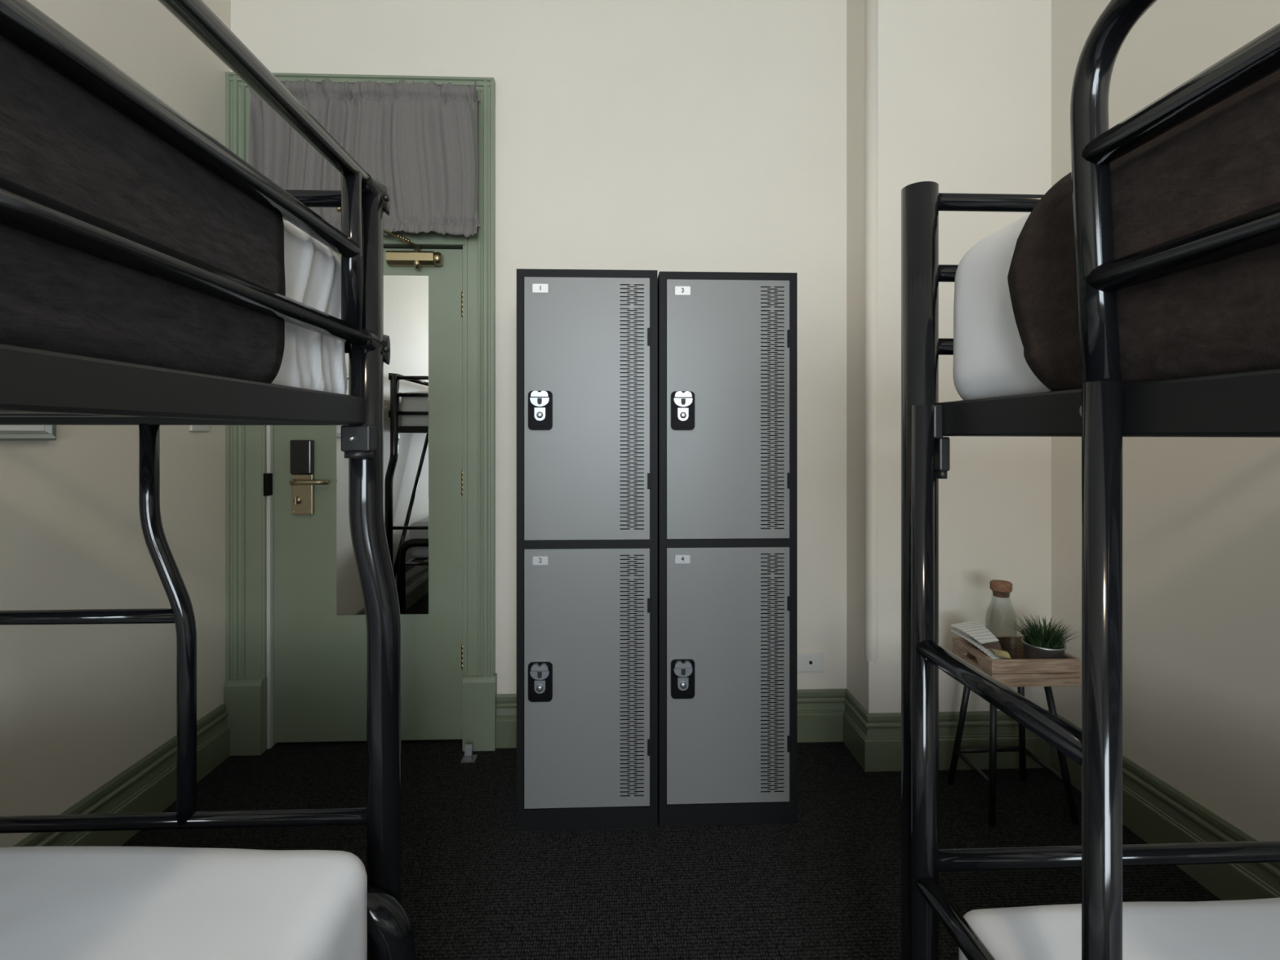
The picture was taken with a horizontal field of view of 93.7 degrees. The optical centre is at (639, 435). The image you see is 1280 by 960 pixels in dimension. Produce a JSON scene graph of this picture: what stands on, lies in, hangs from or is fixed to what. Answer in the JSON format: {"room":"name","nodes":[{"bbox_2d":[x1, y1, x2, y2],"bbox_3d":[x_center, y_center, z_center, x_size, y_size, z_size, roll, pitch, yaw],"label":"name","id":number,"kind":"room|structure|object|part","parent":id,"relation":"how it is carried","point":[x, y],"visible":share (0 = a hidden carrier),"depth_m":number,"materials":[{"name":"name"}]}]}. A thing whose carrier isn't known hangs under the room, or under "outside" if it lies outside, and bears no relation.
{"room":"dormitory","nodes":[
{"label":"dormitory","id":0,"kind":"room"},
{"bbox_2d":[0,0,231,847],"bbox_3d":[-1.599,-0.468,0.069,0.100,3.450,5.055,0,0,-2],"label":"wall","id":1,"kind":"structure","parent":0,"point":[81,705],"depth_m":1.80,"materials":[{"name":"beige paint"}]},
{"bbox_2d":[0,425,56,440],"bbox_3d":[-1.584,-0.165,1.368,0.024,0.357,0.530,0,0,-2],"label":"picture frame","id":2,"kind":"object","parent":1,"relation":"attached to","point":[7,433],"visible":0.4,"depth_m":1.56,"materials":[{"name":"silver metal"}]},
{"bbox_2d":[13,702,230,846],"bbox_3d":[-1.534,1.153,0.004,0.025,0.207,4.720,0,0,-2],"label":"baseboard","id":3,"kind":"structure","parent":1,"relation":"attached to","point":[148,785],"depth_m":1.93,"materials":[{"name":"green paint"}]},
{"bbox_2d":[189,425,209,431],"bbox_3d":[-1.619,-0.073,2.212,0.016,0.116,0.096,0,0,-2],"label":"light switch","id":4,"kind":"object","parent":1,"relation":"attached to","point":[192,428],"visible":0.23,"depth_m":2.20,"materials":[{"name":"white plastic"}]},
{"bbox_2d":[231,0,846,693],"bbox_3d":[-0.039,-0.468,2.555,3.200,3.450,0.200,0,0,-2],"label":"wall","id":5,"kind":"structure","parent":0,"point":[665,135],"depth_m":2.46,"materials":[{"name":"beige paint"}]},
{"bbox_2d":[223,71,497,755],"bbox_3d":[-1.108,-0.087,2.469,1.054,2.688,0.194,0,0,-2],"label":"door frame","id":6,"kind":"structure","parent":5,"relation":"attached to","point":[248,687],"depth_m":2.40,"materials":[{"name":"green paint"}]},
{"bbox_3d":[-1.563,-0.229,2.382,0.139,2.402,0.034,0,0,-2],"label":"architrave","id":7,"kind":"part","parent":6,"relation":"part of","materials":[{"name":"green paint"}]},
{"bbox_3d":[-1.491,0.197,2.405,0.019,0.090,0.034,0,0,-2],"label":"strike plate","id":8,"kind":"part","parent":6,"relation":"part of","materials":[{"name":"black plastic"}]},
{"bbox_3d":[-1.108,-1.386,2.398,1.046,0.089,0.034,0,0,-2],"label":"architrave","id":9,"kind":"part","parent":6,"relation":"part of","materials":[{"name":"green paint"}]},
{"bbox_3d":[-0.645,-0.229,2.416,0.119,2.402,0.034,0,0,-2],"label":"architrave","id":10,"kind":"part","parent":6,"relation":"part of","materials":[{"name":"green paint"}]},
{"bbox_2d":[248,78,480,237],"bbox_3d":[-1.073,-1.077,2.352,0.876,0.603,0.091,0,0,-2],"label":"curtain","id":11,"kind":"object","parent":5,"relation":"hanging from","point":[419,140],"visible":0.73,"depth_m":2.34,"materials":[{"name":"grey fabric"}]},
{"bbox_2d":[273,248,462,742],"bbox_3d":[-1.098,0.241,2.424,0.765,2.003,0.111,0,0,-2],"label":"door","id":12,"kind":"structure","parent":5,"relation":"in","point":[320,654],"depth_m":2.44,"materials":[{"name":"green paint"}]},
{"bbox_3d":[-1.314,0.187,2.387,0.146,0.026,0.053,0,0,-2],"label":"lever","id":13,"kind":"part","parent":12,"relation":"part of","materials":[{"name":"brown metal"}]},
{"bbox_2d":[336,275,428,614],"bbox_3d":[-1.045,0.039,2.439,0.369,1.378,0.005,0,0,-2],"label":"mirror","id":14,"kind":"object","parent":12,"relation":"attached to","point":[406,297],"visible":0.69,"depth_m":2.44,"materials":[{"name":"white mirror"}]},
{"bbox_2d":[336,207,443,269],"bbox_3d":[-0.956,-0.757,2.320,0.319,0.181,0.250,0,0,-2],"label":"door closer","id":15,"kind":"object","parent":12,"relation":"attached to","point":[416,258],"depth_m":2.40,"materials":[{"name":"gold metal"}]},
{"bbox_3d":[-0.998,-0.793,2.305,0.011,0.080,0.298,0,0,44],"label":"arm","id":16,"kind":"part","parent":15,"relation":"part of","materials":[{"name":"gold metal"}]},
{"bbox_2d":[495,688,1049,771],"bbox_3d":[0.496,1.153,2.352,2.147,0.207,0.245,0,0,-2],"label":"baseboard","id":17,"kind":"structure","parent":5,"relation":"attached to","point":[873,740],"depth_m":2.27,"materials":[{"name":"green paint"}]},
{"bbox_2d":[797,653,823,671],"bbox_3d":[0.701,0.938,2.475,0.116,0.075,0.015,0,0,-2],"label":"wall plate","id":18,"kind":"object","parent":5,"relation":"attached to","point":[806,662],"visible":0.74,"depth_m":2.47,"materials":[{"name":"white plastic"}]},
{"bbox_2d":[120,739,1221,959],"bbox_3d":[0.050,1.307,0.129,3.400,0.100,5.055,0,0,-2],"label":"floor","id":19,"kind":"structure","parent":0,"point":[826,885],"depth_m":1.78,"materials":[{"name":"grey carpet"}]},
{"bbox_2d":[0,0,416,959],"bbox_3d":[-0.912,0.425,-0.085,1.211,1.664,2.093,0,0,-2],"label":"bunk bed","id":20,"kind":"object","parent":19,"relation":"on","point":[38,387],"visible":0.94,"depth_m":0.88,"materials":[{"name":"black metal"}]},
{"bbox_3d":[-0.965,0.284,0.935,0.504,0.022,0.022,0,0,-2],"label":"rail","id":21,"kind":"part","parent":20,"relation":"part of","materials":[{"name":"black metal"}]},
{"bbox_3d":[-0.395,-0.273,-0.017,0.028,0.028,1.816,0,0,-2],"label":"guard rail","id":22,"kind":"part","parent":20,"relation":"part of","materials":[{"name":"black metal"}]},
{"bbox_3d":[-0.402,-0.037,-0.041,0.025,0.043,1.967,0,0,-2],"label":"rail","id":23,"kind":"part","parent":20,"relation":"part of","materials":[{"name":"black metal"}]},
{"bbox_3d":[-0.968,0.606,0.935,1.123,0.023,0.023,0,0,-2],"label":"rail","id":24,"kind":"part","parent":20,"relation":"part of","materials":[{"name":"black metal"}]},
{"bbox_2d":[0,846,367,959],"bbox_3d":[-0.874,0.692,-0.100,1.054,0.276,1.913,0,0,-2],"label":"mattress","id":25,"kind":"object","parent":20,"relation":"on","point":[57,903],"visible":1,"depth_m":0.75,"materials":[{"name":"white fabric"}]},
{"bbox_3d":[-0.394,-0.150,-0.029,0.028,0.028,1.900,0,0,-2],"label":"guard rail","id":26,"kind":"part","parent":20,"relation":"part of","materials":[{"name":"black metal"}]},
{"bbox_3d":[-0.394,-0.393,-0.029,0.028,0.028,1.900,0,0,-2],"label":"guard rail","id":27,"kind":"part","parent":20,"relation":"part of","materials":[{"name":"black metal"}]},
{"bbox_2d":[271,219,346,394],"bbox_3d":[-0.921,-0.162,-0.041,1.029,0.264,1.950,0,0,-2],"label":"mattress","id":28,"kind":"object","parent":20,"relation":"on","point":[312,360],"visible":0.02,"depth_m":0.82,"materials":[{"name":"white fabric"}]},
{"bbox_2d":[0,34,285,383],"bbox_3d":[-0.918,-0.176,-0.146,1.050,0.272,1.695,0,0,-2],"label":"blanket","id":29,"kind":"object","parent":28,"relation":"on","point":[60,141],"visible":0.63,"depth_m":0.48,"materials":[{"name":"brown fabric"}]},
{"bbox_3d":[-0.965,-0.375,0.935,1.060,0.026,0.025,0,0,-2],"label":"rail","id":30,"kind":"part","parent":20,"relation":"part of","materials":[{"name":"black metal"}]},
{"bbox_3d":[-0.965,-0.143,0.935,1.060,0.026,0.025,0,0,-2],"label":"rail","id":31,"kind":"part","parent":20,"relation":"part of","materials":[{"name":"black metal"}]},
{"bbox_3d":[-0.421,0.434,0.955,0.078,1.645,0.050,0,0,-2],"label":"post","id":32,"kind":"part","parent":20,"relation":"part of","materials":[{"name":"black metal"}]},
{"bbox_2d":[461,743,477,763],"bbox_3d":[-0.662,1.228,2.326,0.052,0.058,0.047,0,0,-2],"label":"door stop","id":33,"kind":"object","parent":19,"relation":"on","point":[468,757],"visible":1,"depth_m":2.32,"materials":[{"name":"grey metal"}]},
{"bbox_3d":[-0.664,1.226,2.327,0.027,0.053,0.024,0,0,-2],"label":"post","id":34,"kind":"part","parent":33,"relation":"part of","materials":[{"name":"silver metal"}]},
{"bbox_2d":[516,268,657,831],"bbox_3d":[-0.176,0.364,2.127,0.448,1.785,0.473,0,0,-2],"label":"locker","id":35,"kind":"object","parent":19,"relation":"on","point":[587,339],"visible":1,"depth_m":1.91,"materials":[{"name":"grey metal"}]},
{"bbox_3d":[-0.317,0.399,1.908,0.050,0.029,0.004,0,0,-2],"label":"number plate","id":36,"kind":"part","parent":35,"relation":"part of","materials":[{"name":"grey metal"}]},
{"bbox_3d":[-0.317,-0.467,1.908,0.050,0.029,0.004,0,0,-2],"label":"number plate","id":37,"kind":"part","parent":35,"relation":"part of","materials":[{"name":"white plastic"}]},
{"bbox_3d":[-0.168,0.774,1.923,0.398,0.824,0.018,0,0,-2],"label":"door","id":38,"kind":"part","parent":35,"relation":"part of","materials":[{"name":"silver metal"}]},
{"bbox_3d":[-0.168,-0.085,1.923,0.398,0.836,0.018,0,0,-2],"label":"door","id":39,"kind":"part","parent":35,"relation":"part of","materials":[{"name":"silver metal"}]},
{"bbox_2d":[657,271,797,826],"bbox_3d":[0.278,0.365,2.149,0.448,1.783,0.473,0,0,-2],"label":"locker","id":40,"kind":"object","parent":19,"relation":"on","point":[727,341],"visible":1,"depth_m":1.94,"materials":[{"name":"grey metal"}]},
{"bbox_3d":[0.137,0.399,1.931,0.050,0.029,0.004,0,0,-2],"label":"number plate","id":41,"kind":"part","parent":40,"relation":"part of","materials":[{"name":"grey"}]},
{"bbox_3d":[0.137,-0.465,1.931,0.050,0.029,0.004,0,0,-2],"label":"number plate","id":42,"kind":"part","parent":40,"relation":"part of","materials":[{"name":"white plastic"}]},
{"bbox_3d":[0.285,0.774,1.946,0.398,0.824,0.018,0,0,-2],"label":"door","id":43,"kind":"part","parent":40,"relation":"part of","materials":[{"name":"silver metal"}]},
{"bbox_3d":[0.285,-0.084,1.946,0.398,0.834,0.018,0,0,-2],"label":"door","id":44,"kind":"part","parent":40,"relation":"part of","materials":[{"name":"silver metal"}]},
{"bbox_2d":[947,685,1079,826],"bbox_3d":[1.266,1.023,2.062,0.303,0.473,0.262,0,0,-2],"label":"stool","id":45,"kind":"object","parent":19,"relation":"on","point":[993,748],"visible":0.5,"depth_m":1.98,"materials":[{"name":"black metal"}]},
{"bbox_3d":[1.135,1.028,2.126,0.021,0.462,0.109,0,0,-18],"label":"leg","id":46,"kind":"part","parent":45,"relation":"part of","materials":[{"name":"black metal"}]},
{"bbox_3d":[1.144,1.028,1.947,0.021,0.459,0.051,0,0,40],"label":"leg","id":47,"kind":"part","parent":45,"relation":"part of","materials":[{"name":"black metal"}]},
{"bbox_2d":[952,635,1080,687],"bbox_3d":[1.236,0.745,1.988,0.285,0.084,0.222,0,0,-2],"label":"crate","id":48,"kind":"object","parent":45,"relation":"on","point":[1016,671],"visible":0.58,"depth_m":1.88,"materials":[{"name":"brown wood"}]},
{"bbox_2d":[951,629,1007,659],"bbox_3d":[1.129,0.698,1.984,0.102,0.053,0.188,0,0,-2],"label":"booklet","id":49,"kind":"object","parent":48,"relation":"on","point":[989,652],"visible":0.54,"depth_m":1.96,"materials":[{"name":"white paper"}]},
{"bbox_2d":[949,620,999,644],"bbox_3d":[1.119,0.658,2.015,0.090,0.040,0.124,0,0,-8],"label":"leaflet","id":50,"kind":"object","parent":49,"relation":"on","point":[974,628],"visible":1,"depth_m":2.01,"materials":[{"name":"white paper"}]},
{"bbox_2d":[970,636,1001,650],"bbox_3d":[1.160,0.689,1.982,0.093,0.025,0.073,0,0,-2],"label":"leaflet","id":51,"kind":"object","parent":49,"relation":"on","point":[994,645],"visible":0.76,"depth_m":1.97,"materials":[{"name":"brown paper"}]},
{"bbox_2d":[989,648,1010,658],"bbox_3d":[1.155,0.696,1.920,0.063,0.024,0.047,0,0,-2],"label":"card","id":52,"kind":"object","parent":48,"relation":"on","point":[998,652],"visible":1,"depth_m":1.91,"materials":[{"name":"yellow paper"}]},
{"bbox_2d":[1008,612,1080,658],"bbox_3d":[1.316,0.683,1.952,0.220,0.191,0.239,0,0,-2],"label":"potted grass","id":53,"kind":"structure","parent":48,"relation":"in","point":[1044,642],"depth_m":1.93,"materials":[{"name":"plant"}]},
{"bbox_2d":[1021,637,1066,658],"bbox_3d":[1.314,0.727,1.954,0.122,0.103,0.122,0,0,-2],"label":"pot","id":54,"kind":"object","parent":53,"relation":"attached to","point":[1035,649],"depth_m":1.92,"materials":[{"name":"metal"}]},
{"bbox_3d":[1.360,1.028,2.139,0.021,0.463,0.141,0,0,36],"label":"leg","id":55,"kind":"part","parent":45,"relation":"part of","materials":[{"name":"black metal"}]},
{"bbox_3d":[1.370,1.028,1.956,0.105,0.462,0.021,0,0,13],"label":"leg","id":56,"kind":"part","parent":45,"relation":"part of","materials":[{"name":"black metal"}]},
{"bbox_2d":[901,0,1279,959],"bbox_3d":[0.962,0.434,-0.073,1.074,1.646,2.035,0,0,-2],"label":"bunk bed","id":57,"kind":"object","parent":19,"relation":"on","point":[1105,410],"visible":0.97,"depth_m":0.56,"materials":[{"name":"black metal"}]},
{"bbox_3d":[0.419,0.444,0.900,0.051,1.627,0.051,0,0,-2],"label":"post","id":58,"kind":"part","parent":57,"relation":"part of","materials":[{"name":"black metal"}]},
{"bbox_3d":[0.928,-0.133,0.919,1.018,0.025,0.025,0,0,-2],"label":"rail","id":59,"kind":"part","parent":57,"relation":"part of","materials":[{"name":"black metal"}]},
{"bbox_3d":[0.928,-0.243,0.919,1.018,0.025,0.025,0,0,-2],"label":"rail","id":60,"kind":"part","parent":57,"relation":"part of","materials":[{"name":"black metal"}]},
{"bbox_3d":[0.928,-0.350,0.919,1.018,0.025,0.025,0,0,-2],"label":"rail","id":61,"kind":"part","parent":57,"relation":"part of","materials":[{"name":"black metal"}]},
{"bbox_2d":[952,213,1051,399],"bbox_3d":[0.953,-0.158,-0.056,0.966,0.266,1.925,0,0,-2],"label":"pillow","id":62,"kind":"object","parent":57,"relation":"on","point":[989,361],"visible":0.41,"depth_m":0.77,"materials":[{"name":"white fabric"}]},
{"bbox_2d":[1007,69,1279,391],"bbox_3d":[0.958,-0.169,-0.142,0.997,0.274,1.727,0,0,-2],"label":"blanket","id":63,"kind":"object","parent":62,"relation":"on","point":[1222,163],"visible":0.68,"depth_m":0.49,"materials":[{"name":"brown fabric"}]},
{"bbox_3d":[0.478,-0.023,-0.087,0.025,0.049,1.971,0,0,-2],"label":"rail","id":64,"kind":"part","parent":57,"relation":"part of","materials":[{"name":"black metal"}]},
{"bbox_3d":[0.928,0.638,0.919,1.018,0.027,0.027,0,0,-2],"label":"rail","id":65,"kind":"part","parent":57,"relation":"part of","materials":[{"name":"black metal"}]},
{"bbox_2d":[959,897,1279,959],"bbox_3d":[0.948,0.751,-0.085,0.977,0.242,1.867,0,0,-2],"label":"mattress","id":66,"kind":"object","parent":57,"relation":"on","point":[1242,929],"visible":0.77,"depth_m":0.77,"materials":[{"name":"white fabric"}]},
{"bbox_3d":[0.450,-0.260,-0.186,0.027,0.027,1.496,0,0,-2],"label":"guard rail","id":67,"kind":"part","parent":57,"relation":"part of","materials":[{"name":"black metal"}]},
{"bbox_3d":[0.452,-0.143,-0.186,0.027,0.027,1.496,0,0,-2],"label":"guard rail","id":68,"kind":"part","parent":57,"relation":"part of","materials":[{"name":"black metal"}]},
{"bbox_2d":[846,0,1051,713],"bbox_3d":[1.214,-0.468,2.391,0.708,3.450,0.220,0,0,-2],"label":"wall","id":69,"kind":"structure","parent":0,"point":[965,86],"depth_m":2.28,"materials":[{"name":"beige paint"}]},
{"bbox_2d":[864,0,878,662],"bbox_3d":[0.887,-0.640,2.292,0.053,3.105,0.053,0,0,-2],"label":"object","id":70,"kind":"structure","parent":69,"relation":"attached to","point":[871,6],"depth_m":2.27,"materials":[{"name":"beige paint"}]},
{"bbox_2d":[990,579,1012,597],"bbox_3d":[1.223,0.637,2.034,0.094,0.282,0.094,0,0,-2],"label":"cork stopper","id":71,"kind":"object","parent":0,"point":[1001,588],"visible":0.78,"depth_m":2.01,"materials":[{"name":"brown wood"}]},
{"bbox_2d":[1051,0,1279,840],"bbox_3d":[1.699,-0.468,0.190,0.100,3.450,5.055,0,0,-2],"label":"wall","id":72,"kind":"structure","parent":0,"point":[1201,515],"depth_m":1.76,"materials":[{"name":"beige paint"}]},
{"bbox_2d":[1049,714,1279,900],"bbox_3d":[1.643,1.153,0.015,0.025,0.207,4.509,0,0,-2],"label":"baseboard","id":73,"kind":"structure","parent":72,"relation":"attached to","point":[1153,810],"depth_m":1.74,"materials":[{"name":"green paint"}]}
]}

